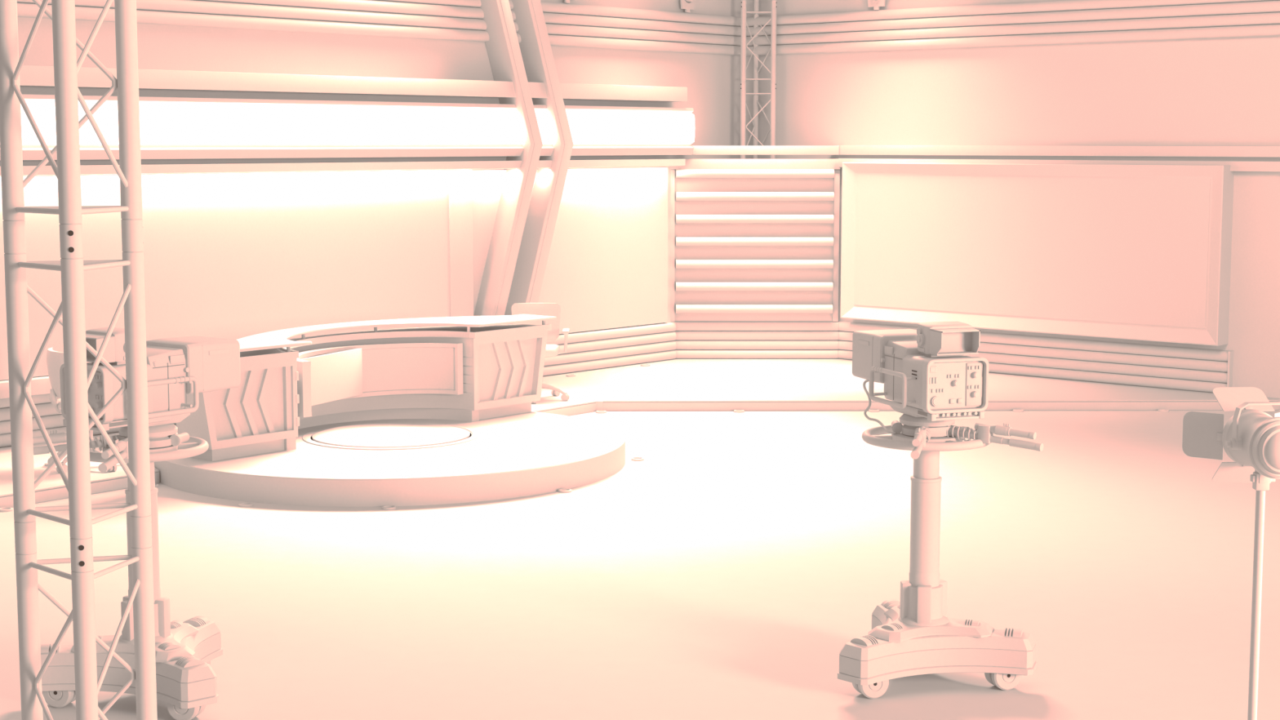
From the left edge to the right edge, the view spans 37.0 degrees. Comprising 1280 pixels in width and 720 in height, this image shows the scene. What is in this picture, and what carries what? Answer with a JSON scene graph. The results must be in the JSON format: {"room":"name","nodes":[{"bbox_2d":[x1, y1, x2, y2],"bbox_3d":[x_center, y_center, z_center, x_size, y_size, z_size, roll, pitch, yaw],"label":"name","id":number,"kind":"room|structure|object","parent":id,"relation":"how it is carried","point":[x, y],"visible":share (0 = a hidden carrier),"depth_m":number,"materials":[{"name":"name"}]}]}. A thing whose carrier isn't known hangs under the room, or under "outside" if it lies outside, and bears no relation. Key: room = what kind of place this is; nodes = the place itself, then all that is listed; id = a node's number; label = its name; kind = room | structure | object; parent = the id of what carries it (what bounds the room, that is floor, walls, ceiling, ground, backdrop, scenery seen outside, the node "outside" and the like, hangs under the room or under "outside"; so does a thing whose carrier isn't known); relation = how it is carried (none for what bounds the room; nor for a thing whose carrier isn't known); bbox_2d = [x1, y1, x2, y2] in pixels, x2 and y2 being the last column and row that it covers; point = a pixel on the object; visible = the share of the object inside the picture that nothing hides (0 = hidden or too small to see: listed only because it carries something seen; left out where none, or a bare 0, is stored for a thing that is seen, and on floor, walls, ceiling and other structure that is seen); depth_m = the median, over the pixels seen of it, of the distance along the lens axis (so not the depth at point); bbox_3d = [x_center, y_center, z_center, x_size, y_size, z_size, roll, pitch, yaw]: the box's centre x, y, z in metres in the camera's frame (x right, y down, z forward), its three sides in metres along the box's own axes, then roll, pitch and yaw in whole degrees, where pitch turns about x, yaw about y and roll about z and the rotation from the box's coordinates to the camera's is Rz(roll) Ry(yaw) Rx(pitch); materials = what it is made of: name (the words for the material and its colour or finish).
{"room":"studio","nodes":[
{"label":"studio","id":0,"kind":"room"},
{"bbox_2d":[0,0,741,333],"bbox_3d":[-4.838,-2.494,16.117,0.280,6.500,18.620,6,9,41],"label":"wall","id":1,"kind":"structure","parent":0,"point":[712,82],"depth_m":18.73,"materials":[{"name":"paint"}]},
{"bbox_2d":[0,375,52,399],"bbox_3d":[-6.240,0.367,14.421,0.270,0.130,13.750,6,9,41],"label":"wall ledge","id":2,"kind":"object","parent":1,"relation":"attached to","point":[39,384],"visible":0.02,"depth_m":15.68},
{"bbox_2d":[0,169,473,380],"bbox_3d":[-6.286,-0.526,14.346,0.165,1.650,13.730,6,9,41],"label":"wall","id":3,"kind":"structure","parent":1,"relation":"attached to","point":[227,255],"depth_m":17.46,"materials":[{"name":"white paint"}]},
{"bbox_2d":[0,321,676,447],"bbox_3d":[-5.231,0.502,15.742,0.070,0.432,17.030,6,9,41],"label":"baseboard","id":4,"kind":"structure","parent":1,"relation":"attached to","point":[588,350],"depth_m":21.04,"materials":[{"name":"white"}]},
{"bbox_2d":[0,159,685,176],"bbox_3d":[-5.184,-1.523,15.435,0.240,0.085,16.980,6,9,41],"label":"cove lip","id":5,"kind":"object","parent":1,"relation":"attached to","point":[199,168],"visible":0.75,"depth_m":17.99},
{"bbox_2d":[0,93,695,160],"bbox_3d":[-5.128,-1.880,15.455,0.245,0.530,17.145,6,9,41],"label":"wall light panel","id":6,"kind":"object","parent":1,"relation":"attached to","point":[171,127],"visible":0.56,"depth_m":17.98,"materials":[{"name":"white plastic"}]},
{"bbox_2d":[20,101,695,144],"bbox_3d":[-5.023,-1.912,15.426,0.054,0.350,17.044,6,9,41],"label":"diffuser","id":7,"kind":"object","parent":6,"relation":"attached to","point":[161,122],"depth_m":18.07,"materials":[{"name":"white plastic"}]},
{"bbox_2d":[19,65,687,102],"bbox_3d":[-5.173,-2.284,15.338,0.270,0.160,16.979,6,9,41],"label":"beam","id":8,"kind":"structure","parent":1,"relation":"attached to","point":[29,75],"depth_m":17.84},
{"bbox_2d":[17,0,741,55],"bbox_3d":[-4.732,-3.058,15.892,0.090,0.452,18.520,6,9,41],"label":"trim","id":9,"kind":"structure","parent":1,"relation":"attached to","point":[567,24],"depth_m":18.84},
{"bbox_2d":[680,0,695,12],"bbox_3d":[0.542,-4.095,21.774,0.120,0.273,0.260,6,9,41],"label":"uplight","id":10,"kind":"object","parent":9,"relation":"on","point":[685,5],"visible":1,"depth_m":21.76,"materials":[{"name":"metal"}]},
{"bbox_2d":[473,0,542,315],"bbox_3d":[-1.468,-2.281,19.537,0.322,5.100,1.051,6,9,41],"label":"rib","id":11,"kind":"object","parent":1,"relation":"attached to","point":[503,48],"visible":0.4,"depth_m":19.61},
{"bbox_2d":[504,0,573,324],"bbox_3d":[-1.164,-2.320,19.881,0.322,5.100,1.061,6,9,41],"label":"rib","id":12,"kind":"object","parent":1,"relation":"attached to","point":[535,46],"visible":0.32,"depth_m":19.95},
{"bbox_2d":[471,167,667,333],"bbox_3d":[-0.737,-1.180,20.699,0.054,1.770,3.150,6,9,41],"label":"panel","id":13,"kind":"object","parent":1,"relation":"attached to","point":[606,266],"visible":0.55,"depth_m":21.03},
{"bbox_2d":[0,409,1279,719],"bbox_3d":[0.000,1.435,11.235,44.000,0.200,38.000,0,7,0],"label":"floor","id":14,"kind":"structure","parent":0,"point":[725,572],"depth_m":11.40,"materials":[{"name":"white"}]},
{"bbox_2d":[0,506,13,511],"bbox_3d":[-4.500,1.060,13.568,0.104,0.016,0.104,0,7,0],"label":"floor light","id":15,"kind":"object","parent":14,"relation":"on","point":[4,508],"visible":1,"depth_m":13.55,"materials":[{"name":"plastic"}]},
{"bbox_2d":[0,0,157,719],"bbox_3d":[-1.572,-0.122,5.475,0.445,4.200,0.401,6,9,45],"label":"truss tower","id":16,"kind":"object","parent":14,"relation":"on","point":[72,265],"visible":1,"depth_m":5.46,"materials":[{"name":"metal"}]},
{"bbox_2d":[40,435,222,719],"bbox_3d":[-2.236,0.987,8.922,0.977,1.216,0.950,4,8,31],"label":"pedestal","id":17,"kind":"object","parent":14,"relation":"on","point":[186,680],"visible":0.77,"depth_m":8.78,"materials":[{"name":"plastic"}]},
{"bbox_2d":[40,643,61,653],"bbox_3d":[-2.726,1.330,8.846,0.083,0.034,0.110,-1,7,-11],"label":"vent","id":18,"kind":"object","parent":17,"relation":"attached to","point":[45,648],"depth_m":8.81,"materials":[{"name":"plastic"}]},
{"bbox_2d":[32,423,189,472],"bbox_3d":[-2.373,0.371,8.678,0.683,0.125,0.669,5,8,37],"label":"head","id":19,"kind":"object","parent":17,"relation":"on","point":[163,435],"visible":0.54,"depth_m":8.70},
{"bbox_2d":[59,326,240,431],"bbox_3d":[-2.243,0.117,8.806,0.442,0.549,0.790,5,8,37],"label":"camera","id":20,"kind":"object","parent":19,"relation":"on","point":[177,367],"visible":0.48,"depth_m":8.70,"materials":[{"name":"plastic"}]},
{"bbox_2d":[94,371,103,417],"bbox_3d":[-2.383,0.154,8.464,0.080,0.200,0.009,5,8,37],"label":"switch plate","id":21,"kind":"object","parent":20,"relation":"attached to","point":[99,375],"depth_m":8.45,"materials":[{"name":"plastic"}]},
{"bbox_2d":[85,333,115,363],"bbox_3d":[-2.454,-0.053,8.559,0.224,0.117,0.095,5,8,37],"label":"hood","id":22,"kind":"object","parent":20,"relation":"attached to","point":[95,340],"depth_m":8.52,"materials":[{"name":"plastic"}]},
{"bbox_2d":[62,415,170,431],"bbox_3d":[-2.363,0.270,8.666,0.274,0.037,0.395,5,8,37],"label":"tray","id":23,"kind":"object","parent":20,"relation":"on","point":[113,421],"depth_m":8.53,"materials":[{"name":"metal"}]},
{"bbox_2d":[118,602,173,644],"bbox_3d":[-2.305,1.208,8.915,0.250,0.178,0.250,4,8,31],"label":"socket","id":24,"kind":"object","parent":17,"relation":"attached to","point":[163,633],"depth_m":8.86,"materials":[{"name":"plastic"}]},
{"bbox_2d":[158,641,180,649],"bbox_3d":[-2.153,1.310,8.750,0.088,0.027,0.066,-6,9,-41],"label":"vent","id":25,"kind":"object","parent":17,"relation":"attached to","point":[168,645],"depth_m":8.73,"materials":[{"name":"plastic"}]},
{"bbox_2d":[170,620,184,627],"bbox_3d":[-2.229,1.266,9.142,0.088,0.027,0.066,2,7,19],"label":"vent","id":26,"kind":"object","parent":17,"relation":"attached to","point":[175,624],"depth_m":9.13,"materials":[{"name":"plastic"}]},
{"bbox_2d":[175,656,204,667],"bbox_3d":[-2.024,1.358,8.606,0.110,0.034,0.083,-6,9,-41],"label":"vent","id":27,"kind":"object","parent":17,"relation":"attached to","point":[185,661],"depth_m":8.58,"materials":[{"name":"plastic"}]},
{"bbox_2d":[182,616,209,626],"bbox_3d":[-2.166,1.275,9.330,0.110,0.034,0.083,2,7,19],"label":"vent","id":28,"kind":"object","parent":17,"relation":"attached to","point":[197,620],"depth_m":9.30,"materials":[{"name":"plastic"}]},
{"bbox_2d":[238,502,253,506],"bbox_3d":[-2.835,1.040,13.747,0.104,0.016,0.104,0,7,0],"label":"floor light","id":29,"kind":"object","parent":14,"relation":"on","point":[245,504],"visible":1,"depth_m":13.72,"materials":[{"name":"metal"}]},
{"bbox_2d":[381,505,395,510],"bbox_3d":[-1.790,1.052,13.637,0.104,0.016,0.104,0,7,0],"label":"floor light","id":30,"kind":"object","parent":14,"relation":"on","point":[385,507],"visible":1,"depth_m":13.61,"materials":[{"name":"plastic"}]},
{"bbox_2d":[154,411,625,506],"bbox_3d":[-2.020,0.737,15.584,3.800,0.200,3.800,0,7,0],"label":"stage","id":31,"kind":"object","parent":14,"relation":"on","point":[531,453],"visible":0.64,"depth_m":14.33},
{"bbox_2d":[176,314,556,461],"bbox_3d":[-2.412,0.166,15.964,1.031,0.848,3.950,5,9,40],"label":"desk","id":32,"kind":"object","parent":31,"relation":"on","point":[475,368],"visible":0.96,"depth_m":16.37,"materials":[{"name":"metal"}]},
{"bbox_2d":[236,314,556,351],"bbox_3d":[-2.412,-0.243,15.917,1.031,0.024,3.950,5,9,40],"label":"countertop","id":33,"kind":"structure","parent":32,"relation":"on","point":[275,339],"depth_m":16.37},
{"bbox_2d":[302,422,479,449],"bbox_3d":[-2.040,0.607,15.700,1.440,0.032,1.440,0,7,0],"label":"disc","id":34,"kind":"object","parent":31,"relation":"on","point":[388,435],"visible":1,"depth_m":15.53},
{"bbox_2d":[557,488,571,493],"bbox_3d":[-0.562,0.976,14.303,0.104,0.016,0.104,0,7,0],"label":"floor light","id":35,"kind":"object","parent":14,"relation":"on","point":[562,490],"visible":1,"depth_m":14.28,"materials":[{"name":"plastic"}]},
{"bbox_2d":[595,410,606,413],"bbox_3d":[-0.375,0.500,18.476,0.104,0.016,0.104,0,7,0],"label":"floor light","id":36,"kind":"object","parent":14,"relation":"on","point":[597,411],"visible":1,"depth_m":18.44,"materials":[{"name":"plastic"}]},
{"bbox_2d":[631,457,644,461],"bbox_3d":[-0.020,0.814,15.724,0.104,0.016,0.104,0,7,0],"label":"floor light","id":37,"kind":"object","parent":14,"relation":"on","point":[634,459],"visible":1,"depth_m":15.70,"materials":[{"name":"plastic"}]},
{"bbox_2d":[0,358,1279,507],"bbox_3d":[-3.337,0.727,16.117,19.010,0.100,6.173,-4,8,-33],"label":"platform","id":38,"kind":"object","parent":14,"relation":"on","point":[677,384],"visible":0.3,"depth_m":19.02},
{"bbox_2d":[46,346,116,472],"bbox_3d":[-4.231,0.367,14.767,0.642,0.920,0.670,-3,7,-28],"label":"office chair","id":39,"kind":"object","parent":38,"relation":"on","point":[55,359],"visible":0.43,"depth_m":14.54,"materials":[{"name":"metal"}]},
{"bbox_2d":[511,302,569,403],"bbox_3d":[-1.020,-0.071,18.610,0.670,0.920,0.642,0,7,0],"label":"office chair","id":40,"kind":"object","parent":38,"relation":"on","point":[553,309],"visible":0.41,"depth_m":18.80,"materials":[{"name":"metal"}]},
{"bbox_2d":[566,373,575,377],"bbox_3d":[-0.740,0.166,20.521,0.104,0.016,0.104,0,7,0],"label":"floor light","id":41,"kind":"object","parent":38,"relation":"on","point":[568,375],"visible":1,"depth_m":20.49,"materials":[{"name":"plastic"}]},
{"bbox_2d":[640,364,649,366],"bbox_3d":[0.060,0.058,21.465,0.104,0.016,0.104,0,7,0],"label":"floor light","id":42,"kind":"object","parent":38,"relation":"on","point":[642,365],"visible":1,"depth_m":21.43,"materials":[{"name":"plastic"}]},
{"bbox_2d":[733,409,744,412],"bbox_3d":[0.959,0.494,18.526,0.104,0.016,0.104,0,7,0],"label":"floor light","id":43,"kind":"object","parent":14,"relation":"on","point":[735,411],"visible":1,"depth_m":18.49,"materials":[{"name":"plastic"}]},
{"bbox_2d":[740,0,777,158],"bbox_3d":[1.332,-2.416,22.464,0.432,5.063,0.479,-4,8,-32],"label":"truss tower","id":44,"kind":"object","parent":14,"relation":"on","point":[756,12],"visible":0.4,"depth_m":22.30,"materials":[{"name":"metal"}]},
{"bbox_2d":[868,408,879,412],"bbox_3d":[2.269,0.491,18.555,0.104,0.016,0.104,0,7,0],"label":"floor light","id":45,"kind":"object","parent":14,"relation":"on","point":[869,410],"visible":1,"depth_m":18.53,"materials":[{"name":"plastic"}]},
{"bbox_2d":[837,424,1036,698],"bbox_3d":[1.415,0.946,9.280,0.977,1.216,0.950,0,7,0],"label":"pedestal","id":46,"kind":"object","parent":14,"relation":"on","point":[913,635],"visible":0.94,"depth_m":9.08,"materials":[{"name":"plastic"}]},
{"bbox_2d":[850,635,879,646],"bbox_3d":[1.054,1.316,8.970,0.083,0.034,0.110,-6,9,-42],"label":"vent","id":47,"kind":"object","parent":46,"relation":"attached to","point":[868,640],"depth_m":8.95,"materials":[{"name":"plastic"}]},
{"bbox_2d":[880,599,900,608],"bbox_3d":[1.283,1.236,9.672,0.125,0.034,0.104,0,7,0],"label":"vent","id":48,"kind":"object","parent":46,"relation":"attached to","point":[887,604],"depth_m":9.65,"materials":[{"name":"plastic"}]},
{"bbox_2d":[881,622,903,631],"bbox_3d":[1.200,1.271,9.098,0.066,0.027,0.088,-6,9,-42],"label":"vent","id":49,"kind":"object","parent":46,"relation":"attached to","point":[895,626],"depth_m":9.08,"materials":[{"name":"plastic"}]},
{"bbox_2d":[897,584,949,626],"bbox_3d":[1.372,1.170,9.242,0.250,0.178,0.250,0,7,0],"label":"socket","id":50,"kind":"object","parent":46,"relation":"attached to","point":[921,605],"depth_m":9.17,"materials":[{"name":"plastic"}]},
{"bbox_2d":[891,413,1043,459],"bbox_3d":[1.431,0.336,8.979,0.683,0.125,0.669,-2,7,-19],"label":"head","id":51,"kind":"object","parent":46,"relation":"on","point":[920,428],"visible":0.94,"depth_m":8.95},
{"bbox_2d":[852,320,988,434],"bbox_3d":[1.329,0.079,9.137,0.442,0.549,0.790,-2,7,-19],"label":"camera","id":52,"kind":"object","parent":51,"relation":"on","point":[926,371],"visible":1,"depth_m":8.87,"materials":[{"name":"plastic"}]},
{"bbox_2d":[929,327,980,355],"bbox_3d":[1.458,-0.084,8.836,0.224,0.117,0.095,-2,7,-19],"label":"hood","id":53,"kind":"object","parent":52,"relation":"attached to","point":[944,341],"depth_m":8.86,"materials":[{"name":"plastic"}]},
{"bbox_2d":[965,362,982,405],"bbox_3d":[1.541,0.112,8.833,0.080,0.200,0.009,-2,7,-19],"label":"switch plate","id":54,"kind":"object","parent":52,"relation":"attached to","point":[973,370],"depth_m":8.83,"materials":[{"name":"plastic"}]},
{"bbox_2d":[963,618,979,626],"bbox_3d":[1.593,1.261,9.181,0.066,0.027,0.088,2,7,18],"label":"vent","id":55,"kind":"object","parent":46,"relation":"attached to","point":[966,622],"depth_m":9.16,"materials":[{"name":"plastic"}]},
{"bbox_2d":[1003,627,1022,637],"bbox_3d":[1.780,1.299,9.124,0.083,0.034,0.110,2,7,18],"label":"vent","id":56,"kind":"object","parent":46,"relation":"attached to","point":[1007,633],"depth_m":9.09,"materials":[{"name":"plastic"}]},
{"bbox_2d":[1013,408,1023,412],"bbox_3d":[3.668,0.491,18.555,0.104,0.016,0.104,0,7,0],"label":"floor light","id":57,"kind":"object","parent":14,"relation":"on","point":[1014,410],"visible":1,"depth_m":18.53,"materials":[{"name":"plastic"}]},
{"bbox_2d":[1158,408,1168,412],"bbox_3d":[5.078,0.491,18.555,0.104,0.016,0.104,0,7,0],"label":"floor light","id":58,"kind":"object","parent":14,"relation":"on","point":[1159,410],"visible":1,"depth_m":18.53,"materials":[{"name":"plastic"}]},
{"bbox_2d":[1247,471,1269,719],"bbox_3d":[1.939,1.136,6.097,0.734,1.550,0.702,0,7,0],"label":"lamp stand","id":59,"kind":"object","parent":14,"relation":"on","point":[1260,488],"visible":0.81,"depth_m":6.11,"materials":[{"name":"metal"}]},
{"bbox_2d":[1182,386,1279,483],"bbox_3d":[1.983,0.271,6.123,0.371,0.317,0.426,-1,7,-5],"label":"spotlight","id":60,"kind":"object","parent":59,"relation":"on","point":[1251,437],"visible":1,"depth_m":6.21,"materials":[{"name":"metal"}]},
{"bbox_2d":[894,402,984,421],"bbox_3d":[1.395,0.236,8.967,0.274,0.037,0.395,-2,7,-19],"label":"tray","id":61,"kind":"object","parent":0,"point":[970,411],"depth_m":8.82,"materials":[{"name":"metal"}]},
{"bbox_2d":[745,0,1279,398],"bbox_3d":[6.686,-2.732,18.203,14.550,6.500,0.280,6,9,41],"label":"wall","id":62,"kind":"structure","parent":0,"point":[1210,91],"depth_m":19.96,"materials":[{"name":"paint"}]},
{"bbox_2d":[670,168,839,321],"bbox_3d":[1.285,-1.312,21.978,2.010,1.752,0.190,0,7,0],"label":"slatted panel","id":63,"kind":"object","parent":62,"relation":"attached to","point":[747,245],"visible":0.94,"depth_m":21.97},
{"bbox_2d":[673,321,838,358],"bbox_3d":[1.325,-0.228,22.132,1.930,0.432,0.070,0,7,0],"label":"baseboard","id":64,"kind":"structure","parent":62,"relation":"attached to","point":[694,340],"depth_m":22.10,"materials":[{"name":"white"}]},
{"bbox_2d":[670,158,1279,172],"bbox_3d":[6.498,-1.815,18.131,14.560,0.127,1.257,5,8,36],"label":"rail","id":65,"kind":"object","parent":62,"relation":"attached to","point":[691,163],"visible":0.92,"depth_m":21.62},
{"bbox_2d":[691,145,1279,157],"bbox_3d":[6.566,-1.967,18.073,14.411,0.108,1.166,5,8,36],"label":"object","id":66,"kind":"structure","parent":62,"relation":"attached to","point":[963,150],"depth_m":20.50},
{"bbox_2d":[746,0,1279,56],"bbox_3d":[6.602,-3.295,17.966,14.450,0.452,0.090,6,9,41],"label":"trim","id":67,"kind":"structure","parent":62,"relation":"attached to","point":[1060,21],"depth_m":20.19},
{"bbox_2d":[867,0,885,9],"bbox_3d":[2.643,-4.047,21.358,0.260,0.273,0.120,6,9,41],"label":"uplight","id":68,"kind":"object","parent":67,"relation":"on","point":[875,4],"visible":1,"depth_m":21.35,"materials":[{"name":"metal"}]},
{"bbox_2d":[837,321,1233,392],"bbox_3d":[4.064,-0.053,20.590,4.820,0.435,0.080,6,9,41],"label":"baseboard","id":69,"kind":"structure","parent":62,"relation":"attached to","point":[1193,369],"depth_m":19.93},
{"bbox_2d":[840,162,1234,346],"bbox_3d":[4.070,-1.198,20.345,4.540,1.770,0.244,6,9,41],"label":"wall screen","id":70,"kind":"object","parent":62,"relation":"attached to","point":[1139,252],"visible":1,"depth_m":20.09,"materials":[{"name":"plastic"}]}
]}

